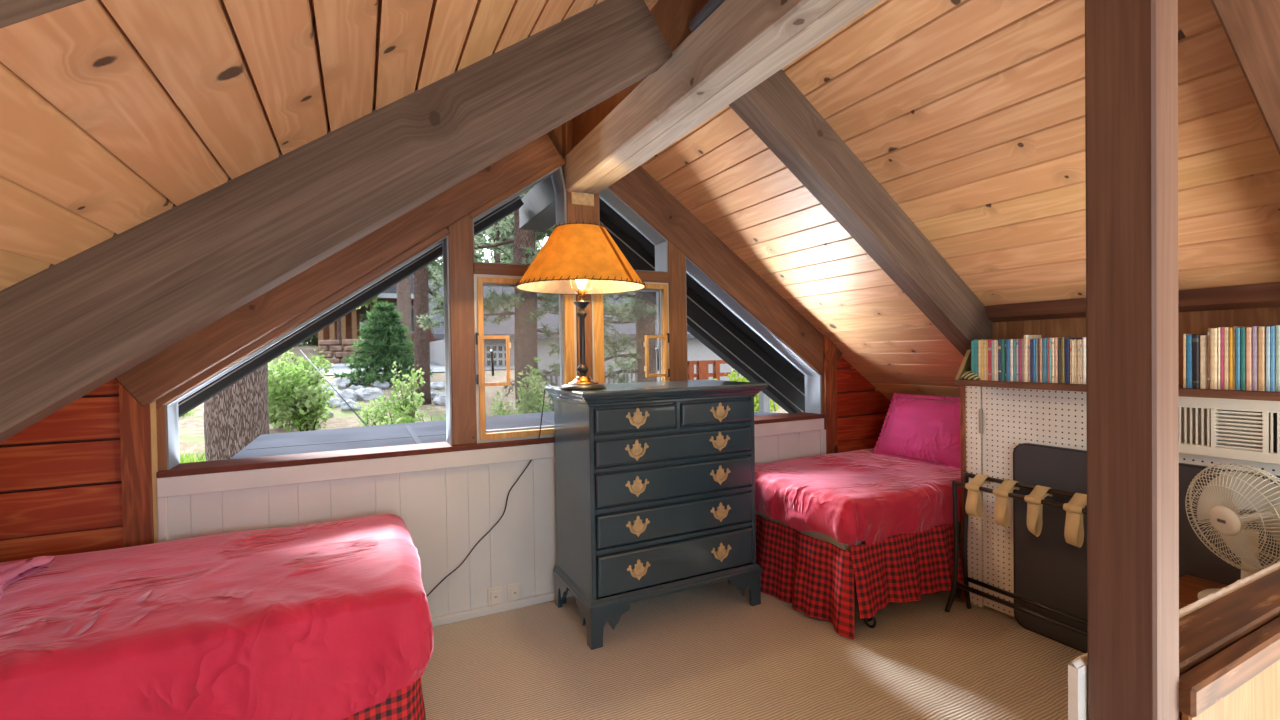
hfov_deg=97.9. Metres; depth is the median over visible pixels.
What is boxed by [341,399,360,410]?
boulder
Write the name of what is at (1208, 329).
book
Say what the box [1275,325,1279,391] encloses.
book
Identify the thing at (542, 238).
tree
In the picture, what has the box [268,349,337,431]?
bush
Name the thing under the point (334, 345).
stone wall
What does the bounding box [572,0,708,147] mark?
board
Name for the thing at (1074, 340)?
book
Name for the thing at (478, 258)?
tree
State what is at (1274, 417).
grille
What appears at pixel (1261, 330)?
book
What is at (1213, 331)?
book
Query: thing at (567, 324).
window
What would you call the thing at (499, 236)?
tree
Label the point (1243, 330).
book
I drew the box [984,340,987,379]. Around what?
book
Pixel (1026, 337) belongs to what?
book
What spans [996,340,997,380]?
book
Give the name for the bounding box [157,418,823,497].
trim
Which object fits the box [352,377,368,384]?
boulder
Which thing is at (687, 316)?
trim
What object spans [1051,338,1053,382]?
book
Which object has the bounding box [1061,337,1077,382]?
book
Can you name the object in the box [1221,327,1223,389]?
book
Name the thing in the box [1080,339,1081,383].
book
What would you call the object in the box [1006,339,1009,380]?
book
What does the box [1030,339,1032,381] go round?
book
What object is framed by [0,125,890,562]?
wall
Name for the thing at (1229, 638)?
wall
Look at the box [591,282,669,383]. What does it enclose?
window
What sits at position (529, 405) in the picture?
bush
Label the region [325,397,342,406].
boulder
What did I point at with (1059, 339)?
book
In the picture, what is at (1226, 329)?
book
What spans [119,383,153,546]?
trim
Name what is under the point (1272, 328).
book
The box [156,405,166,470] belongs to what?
trim
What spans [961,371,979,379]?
ornament
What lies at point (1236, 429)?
grille
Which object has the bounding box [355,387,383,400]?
boulder
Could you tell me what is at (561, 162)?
trim
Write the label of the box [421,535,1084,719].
floor
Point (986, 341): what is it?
book
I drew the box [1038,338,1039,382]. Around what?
book
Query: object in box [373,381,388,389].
boulder
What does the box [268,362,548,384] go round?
road
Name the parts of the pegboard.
edge trim, door panel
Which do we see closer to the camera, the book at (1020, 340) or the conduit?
the conduit
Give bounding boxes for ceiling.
[0,0,1279,401]
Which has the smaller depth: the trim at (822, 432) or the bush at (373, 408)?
the trim at (822, 432)
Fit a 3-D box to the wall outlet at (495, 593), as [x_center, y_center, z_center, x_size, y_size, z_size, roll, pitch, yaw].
[-0.734,1.202,2.829,0.074,0.098,0.015,-1,1,-27]
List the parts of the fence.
post, post, rail, rail, post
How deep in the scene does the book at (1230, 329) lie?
1.84 m
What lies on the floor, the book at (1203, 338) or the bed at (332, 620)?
the bed at (332, 620)
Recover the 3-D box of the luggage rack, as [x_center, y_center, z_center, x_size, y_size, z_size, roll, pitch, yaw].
[1.734,0.898,2.433,0.159,0.691,0.788,-1,1,-27]
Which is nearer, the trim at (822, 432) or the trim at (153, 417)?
the trim at (153, 417)
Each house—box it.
[371,264,442,353]
[428,271,731,385]
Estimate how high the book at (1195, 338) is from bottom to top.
0.185 m
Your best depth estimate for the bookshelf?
2.09 m
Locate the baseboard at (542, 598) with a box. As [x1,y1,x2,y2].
[431,590,573,626]
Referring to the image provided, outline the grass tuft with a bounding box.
[180,449,205,462]
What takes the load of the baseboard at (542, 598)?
attached to the wall at (445, 513)
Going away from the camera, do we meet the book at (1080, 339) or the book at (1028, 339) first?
the book at (1080, 339)
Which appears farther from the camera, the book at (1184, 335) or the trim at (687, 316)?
the trim at (687, 316)
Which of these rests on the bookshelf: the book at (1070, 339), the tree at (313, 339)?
the book at (1070, 339)
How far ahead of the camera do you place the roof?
3.85 m
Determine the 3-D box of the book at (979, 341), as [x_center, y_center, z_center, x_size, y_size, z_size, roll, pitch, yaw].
[1.623,0.000,2.613,0.111,0.186,0.009,-1,1,-27]
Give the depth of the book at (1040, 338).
2.35 m
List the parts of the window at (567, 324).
handle, wicket frame, glazing frame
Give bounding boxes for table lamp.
[427,220,645,595]
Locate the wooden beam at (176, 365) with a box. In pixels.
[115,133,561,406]
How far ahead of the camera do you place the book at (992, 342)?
2.53 m
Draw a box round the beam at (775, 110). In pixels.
[729,69,992,356]
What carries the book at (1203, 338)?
on the bookshelf
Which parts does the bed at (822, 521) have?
mattress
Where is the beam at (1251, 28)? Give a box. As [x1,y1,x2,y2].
[1210,0,1279,154]
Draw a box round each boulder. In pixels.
[322,385,339,397]
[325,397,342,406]
[330,378,351,388]
[330,389,356,401]
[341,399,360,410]
[348,385,363,390]
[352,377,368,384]
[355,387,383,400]
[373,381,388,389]
[430,381,444,389]
[431,390,438,400]
[433,392,445,404]
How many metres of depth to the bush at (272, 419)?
8.95 m
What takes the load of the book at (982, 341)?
on the bookshelf
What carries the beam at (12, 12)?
attached to the ceiling
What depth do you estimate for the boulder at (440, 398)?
10.99 m
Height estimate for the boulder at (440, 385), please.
0.245 m
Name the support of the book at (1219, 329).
on the bookshelf
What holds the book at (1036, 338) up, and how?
on the bookshelf
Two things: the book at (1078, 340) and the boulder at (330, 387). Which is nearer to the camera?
the book at (1078, 340)
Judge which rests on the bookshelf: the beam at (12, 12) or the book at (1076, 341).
the book at (1076, 341)
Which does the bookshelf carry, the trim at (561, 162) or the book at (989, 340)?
the book at (989, 340)
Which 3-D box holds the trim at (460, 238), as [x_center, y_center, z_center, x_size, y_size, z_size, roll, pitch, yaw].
[-0.907,-0.157,2.822,0.118,1.158,0.120,-1,1,-27]
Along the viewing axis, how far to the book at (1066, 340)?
2.27 m
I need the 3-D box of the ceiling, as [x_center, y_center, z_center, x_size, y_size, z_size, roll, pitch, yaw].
[0.762,-0.389,0.771,6.070,2.264,5.300,-1,1,-27]
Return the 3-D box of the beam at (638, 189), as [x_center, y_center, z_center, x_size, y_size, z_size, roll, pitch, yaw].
[0.548,-0.547,3.564,1.888,1.425,0.154,-1,1,-27]
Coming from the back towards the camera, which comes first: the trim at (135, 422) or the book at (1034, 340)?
the book at (1034, 340)
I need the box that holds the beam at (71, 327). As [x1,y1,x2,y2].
[0,0,671,442]
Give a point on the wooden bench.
(1189, 586)
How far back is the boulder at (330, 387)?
11.36 m
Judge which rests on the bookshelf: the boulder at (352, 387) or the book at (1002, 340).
the book at (1002, 340)
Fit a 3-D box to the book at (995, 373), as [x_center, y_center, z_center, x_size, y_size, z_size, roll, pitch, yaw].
[1.654,0.001,2.549,0.108,0.185,0.010,-1,1,-27]
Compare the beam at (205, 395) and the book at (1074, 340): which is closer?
the book at (1074, 340)
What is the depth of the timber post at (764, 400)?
5.77 m
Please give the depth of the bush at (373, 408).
5.89 m
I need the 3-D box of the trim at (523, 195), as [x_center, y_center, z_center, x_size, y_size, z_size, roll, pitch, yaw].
[-1.833,-0.233,3.194,2.400,1.682,0.008,-1,1,-27]
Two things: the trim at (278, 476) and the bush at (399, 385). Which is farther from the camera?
the bush at (399, 385)
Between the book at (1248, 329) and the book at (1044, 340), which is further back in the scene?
the book at (1044, 340)
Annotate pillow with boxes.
[873,393,960,468]
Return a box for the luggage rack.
[945,472,1086,636]
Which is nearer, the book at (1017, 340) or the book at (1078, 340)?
the book at (1078, 340)
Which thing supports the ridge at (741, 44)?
attached to the wall
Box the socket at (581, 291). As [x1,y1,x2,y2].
[578,288,584,300]
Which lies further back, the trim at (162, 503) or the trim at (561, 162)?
the trim at (561, 162)
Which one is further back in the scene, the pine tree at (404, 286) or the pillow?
the pine tree at (404, 286)
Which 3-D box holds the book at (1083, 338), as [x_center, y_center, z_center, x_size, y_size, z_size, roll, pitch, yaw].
[1.812,0.002,2.240,0.114,0.186,0.011,-1,1,-27]
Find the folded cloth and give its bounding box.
[0,556,54,598]
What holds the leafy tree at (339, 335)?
on the ground
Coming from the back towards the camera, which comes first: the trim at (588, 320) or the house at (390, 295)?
the house at (390, 295)
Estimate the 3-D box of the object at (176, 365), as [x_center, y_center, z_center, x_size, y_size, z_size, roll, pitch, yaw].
[-1.283,-0.542,2.620,1.887,1.420,0.160,-1,1,-27]
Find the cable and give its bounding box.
[300,350,366,425]
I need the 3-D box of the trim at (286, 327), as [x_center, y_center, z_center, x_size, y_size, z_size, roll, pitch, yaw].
[-1.478,-0.227,2.548,1.162,0.828,0.158,-1,1,-27]
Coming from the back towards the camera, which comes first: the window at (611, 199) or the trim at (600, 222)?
the trim at (600, 222)
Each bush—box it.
[268,347,304,427]
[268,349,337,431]
[323,402,396,428]
[354,391,424,426]
[389,361,424,422]
[415,404,445,421]
[489,401,519,415]
[490,357,551,415]
[714,370,778,411]
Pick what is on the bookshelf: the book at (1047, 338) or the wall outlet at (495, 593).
the book at (1047, 338)
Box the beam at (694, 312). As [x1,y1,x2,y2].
[600,212,804,412]
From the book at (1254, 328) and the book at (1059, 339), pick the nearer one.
the book at (1254, 328)
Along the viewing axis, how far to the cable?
5.20 m
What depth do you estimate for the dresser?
2.64 m
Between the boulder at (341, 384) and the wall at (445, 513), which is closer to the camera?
the wall at (445, 513)
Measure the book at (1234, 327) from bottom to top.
0.209 m
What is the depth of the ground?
10.43 m
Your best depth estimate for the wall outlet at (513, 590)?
2.87 m
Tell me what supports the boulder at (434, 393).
on the ground
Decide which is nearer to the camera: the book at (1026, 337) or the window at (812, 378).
the book at (1026, 337)
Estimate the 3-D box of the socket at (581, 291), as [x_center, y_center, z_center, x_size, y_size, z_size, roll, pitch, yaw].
[-0.275,-0.304,2.623,0.034,0.062,0.034,-1,1,-27]
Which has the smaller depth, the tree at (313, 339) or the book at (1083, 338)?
the book at (1083, 338)
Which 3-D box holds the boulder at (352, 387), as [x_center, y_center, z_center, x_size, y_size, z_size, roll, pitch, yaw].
[-6.047,0.673,11.860,0.317,0.284,0.384,0,1,31]
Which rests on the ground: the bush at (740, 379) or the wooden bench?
the bush at (740, 379)
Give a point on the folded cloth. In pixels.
(10, 573)
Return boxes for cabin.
[318,301,370,352]
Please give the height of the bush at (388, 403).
1.077 m
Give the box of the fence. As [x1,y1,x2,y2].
[688,360,730,379]
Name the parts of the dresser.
drawer, handle, handle, handle, handle, handle, moulding, drawer, drawer, drawer, drawer, drawer, handle, handle, handle, handle, handle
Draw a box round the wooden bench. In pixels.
[1179,575,1227,608]
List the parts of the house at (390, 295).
pane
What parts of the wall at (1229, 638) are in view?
rail, panel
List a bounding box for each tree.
[204,363,269,460]
[299,302,370,345]
[332,301,436,388]
[337,296,377,358]
[397,224,503,368]
[414,236,499,404]
[415,187,615,410]
[441,246,486,261]
[474,212,539,262]
[500,238,543,253]
[501,218,776,411]
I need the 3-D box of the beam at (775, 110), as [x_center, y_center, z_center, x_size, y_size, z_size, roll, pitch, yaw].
[0.999,-0.628,2.421,1.854,1.384,0.110,-1,1,-27]
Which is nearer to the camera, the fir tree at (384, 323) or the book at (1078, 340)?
the book at (1078, 340)
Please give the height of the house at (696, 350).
6.726 m
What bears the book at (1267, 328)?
on the bookshelf
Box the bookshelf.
[954,282,1279,400]
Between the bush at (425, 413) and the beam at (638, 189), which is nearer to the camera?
the beam at (638, 189)
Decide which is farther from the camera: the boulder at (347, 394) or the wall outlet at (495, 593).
the boulder at (347, 394)
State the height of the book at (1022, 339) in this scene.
0.188 m
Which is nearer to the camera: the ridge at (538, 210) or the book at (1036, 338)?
the book at (1036, 338)
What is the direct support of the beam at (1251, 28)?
attached to the ceiling
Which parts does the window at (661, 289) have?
glazing frame, wicket frame, handle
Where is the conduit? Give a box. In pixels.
[688,0,724,31]
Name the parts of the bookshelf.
panel, trim, panel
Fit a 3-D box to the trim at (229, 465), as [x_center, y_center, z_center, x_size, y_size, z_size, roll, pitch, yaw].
[-0.372,0.421,3.099,3.565,0.024,0.190,-1,1,-27]
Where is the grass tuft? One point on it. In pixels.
(187, 459)
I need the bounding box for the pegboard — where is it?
[960,386,1279,616]
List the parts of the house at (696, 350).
pane, deck rail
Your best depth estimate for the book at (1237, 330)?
1.83 m
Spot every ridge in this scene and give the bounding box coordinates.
[519,176,555,230]
[562,0,881,193]
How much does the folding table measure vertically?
0.858 m
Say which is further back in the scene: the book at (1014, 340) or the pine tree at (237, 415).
the pine tree at (237, 415)
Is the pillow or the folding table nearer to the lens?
the folding table
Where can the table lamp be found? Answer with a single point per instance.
(580, 259)
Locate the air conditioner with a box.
[1179,396,1279,464]
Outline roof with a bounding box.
[230,411,788,458]
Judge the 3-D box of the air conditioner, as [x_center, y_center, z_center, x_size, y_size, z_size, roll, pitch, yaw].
[2.124,0.239,1.861,0.055,0.213,0.620,-1,1,-27]
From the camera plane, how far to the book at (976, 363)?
2.60 m
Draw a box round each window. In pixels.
[165,235,452,469]
[473,166,566,275]
[474,274,576,442]
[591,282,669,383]
[599,188,667,271]
[685,256,823,413]
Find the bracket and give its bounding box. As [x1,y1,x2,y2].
[571,192,593,205]
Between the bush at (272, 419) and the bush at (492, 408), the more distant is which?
the bush at (272, 419)
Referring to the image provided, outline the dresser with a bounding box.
[544,379,767,649]
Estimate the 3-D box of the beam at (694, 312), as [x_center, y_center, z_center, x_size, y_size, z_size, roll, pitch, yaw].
[0.596,-0.232,4.481,2.684,1.980,0.120,-1,1,-27]
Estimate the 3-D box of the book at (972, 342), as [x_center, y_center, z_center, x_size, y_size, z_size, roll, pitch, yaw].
[1.609,0.001,2.644,0.109,0.184,0.011,-1,1,-27]
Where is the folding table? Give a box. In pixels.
[1013,443,1279,652]
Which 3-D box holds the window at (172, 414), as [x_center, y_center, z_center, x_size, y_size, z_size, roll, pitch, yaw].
[-1.462,-0.084,2.566,1.106,1.039,0.151,-1,1,-27]
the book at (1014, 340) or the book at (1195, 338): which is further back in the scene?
the book at (1014, 340)
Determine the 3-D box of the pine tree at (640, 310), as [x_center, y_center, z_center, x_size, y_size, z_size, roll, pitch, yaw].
[0.082,-2.598,10.895,5.171,10.502,5.312,0,1,39]
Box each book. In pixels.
[971,341,973,371]
[974,339,987,375]
[978,340,980,379]
[981,340,984,379]
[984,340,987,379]
[986,341,987,379]
[988,339,997,380]
[991,341,993,380]
[994,340,996,380]
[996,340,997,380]
[998,339,1000,380]
[1001,339,1007,380]
[1005,340,1005,380]
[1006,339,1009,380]
[1010,339,1012,380]
[1013,339,1015,381]
[1016,339,1018,381]
[1019,339,1021,381]
[1022,339,1023,381]
[1024,335,1040,381]
[1028,339,1030,381]
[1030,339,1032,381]
[1033,339,1035,381]
[1036,338,1037,381]
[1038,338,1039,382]
[1040,338,1041,382]
[1042,338,1046,382]
[1047,338,1048,382]
[1049,338,1051,382]
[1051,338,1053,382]
[1054,337,1060,382]
[1058,338,1060,382]
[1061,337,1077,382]
[1064,338,1081,383]
[1070,339,1079,383]
[1072,340,1073,383]
[1074,340,1077,383]
[1076,341,1077,383]
[1078,340,1079,383]
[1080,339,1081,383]
[1082,337,1085,383]
[1183,334,1198,387]
[1186,335,1191,387]
[1192,335,1199,388]
[1200,335,1206,388]
[1207,328,1209,388]
[1210,328,1217,388]
[1218,328,1220,388]
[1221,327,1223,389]
[1224,327,1232,389]
[1229,328,1232,389]
[1233,326,1245,389]
[1235,328,1240,389]
[1241,328,1245,389]
[1246,327,1251,390]
[1252,326,1268,390]
[1258,327,1265,390]
[1266,327,1269,390]
[1270,326,1274,391]
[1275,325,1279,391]
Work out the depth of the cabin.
27.01 m
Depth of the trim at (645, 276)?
3.25 m
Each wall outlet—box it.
[488,586,502,605]
[507,582,521,601]
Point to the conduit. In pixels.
(710, 6)
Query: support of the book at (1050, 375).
on the bookshelf
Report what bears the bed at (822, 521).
on the floor
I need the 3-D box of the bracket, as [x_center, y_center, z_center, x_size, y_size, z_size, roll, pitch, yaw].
[-0.313,-0.877,3.038,0.130,0.067,0.010,-1,1,-27]
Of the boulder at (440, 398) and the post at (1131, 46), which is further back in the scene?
the boulder at (440, 398)
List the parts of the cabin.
post, post, post, post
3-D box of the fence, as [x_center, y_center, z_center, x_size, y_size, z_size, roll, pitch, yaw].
[1.610,1.253,13.110,1.286,2.490,0.120,-1,1,-27]
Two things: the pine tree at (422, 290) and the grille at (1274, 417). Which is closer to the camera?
the grille at (1274, 417)
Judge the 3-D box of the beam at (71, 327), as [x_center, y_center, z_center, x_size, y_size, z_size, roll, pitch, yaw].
[-1.028,-0.292,1.413,2.522,1.868,0.120,-1,1,-27]
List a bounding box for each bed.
[0,514,433,719]
[755,448,962,638]
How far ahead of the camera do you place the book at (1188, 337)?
1.94 m
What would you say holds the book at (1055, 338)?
on the bookshelf
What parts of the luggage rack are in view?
leg, leg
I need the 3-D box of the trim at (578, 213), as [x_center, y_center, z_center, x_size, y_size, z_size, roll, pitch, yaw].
[-0.338,-0.907,3.100,0.188,0.885,0.125,-1,1,-27]
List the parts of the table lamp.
cord, lamp shade, bulb, stem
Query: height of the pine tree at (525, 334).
10.508 m
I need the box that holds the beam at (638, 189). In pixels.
[608,166,842,374]
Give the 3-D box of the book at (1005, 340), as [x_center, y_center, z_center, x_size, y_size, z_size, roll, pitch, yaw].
[1.681,0.002,2.512,0.112,0.184,0.007,-1,1,-27]
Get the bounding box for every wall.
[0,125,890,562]
[157,430,819,617]
[318,338,371,362]
[1068,560,1279,719]
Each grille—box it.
[1179,407,1210,445]
[1216,409,1261,450]
[1270,413,1279,453]
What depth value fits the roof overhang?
4.31 m
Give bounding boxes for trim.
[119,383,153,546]
[150,401,157,542]
[156,228,449,408]
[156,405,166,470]
[156,412,823,477]
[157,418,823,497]
[157,497,168,542]
[178,195,523,405]
[448,215,476,445]
[469,157,564,218]
[562,119,598,223]
[576,295,592,379]
[600,222,804,395]
[634,270,667,282]
[668,240,686,380]
[687,316,802,411]
[820,429,825,454]
[823,335,837,453]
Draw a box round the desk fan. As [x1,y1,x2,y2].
[1185,463,1279,599]
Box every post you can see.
[759,391,769,411]
[1085,0,1178,719]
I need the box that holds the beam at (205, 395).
[178,196,523,416]
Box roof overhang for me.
[599,198,804,385]
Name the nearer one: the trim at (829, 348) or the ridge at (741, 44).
the ridge at (741, 44)
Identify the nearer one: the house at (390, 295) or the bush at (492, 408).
the bush at (492, 408)
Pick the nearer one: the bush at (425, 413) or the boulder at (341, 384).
the bush at (425, 413)
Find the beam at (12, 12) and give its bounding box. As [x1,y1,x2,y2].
[0,0,84,28]
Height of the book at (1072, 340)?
0.176 m
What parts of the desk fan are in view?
blade, blade, blade, blade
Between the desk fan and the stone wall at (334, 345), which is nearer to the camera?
the desk fan
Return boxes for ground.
[179,338,787,461]
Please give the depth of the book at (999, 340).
2.50 m
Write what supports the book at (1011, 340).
on the bookshelf
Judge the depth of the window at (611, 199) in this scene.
3.29 m
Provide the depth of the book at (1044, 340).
2.34 m
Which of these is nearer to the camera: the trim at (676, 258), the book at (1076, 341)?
the book at (1076, 341)
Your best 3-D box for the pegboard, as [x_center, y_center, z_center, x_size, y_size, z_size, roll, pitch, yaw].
[2.213,0.689,1.795,0.054,1.122,2.418,-1,1,-27]
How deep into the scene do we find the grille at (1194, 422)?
2.03 m

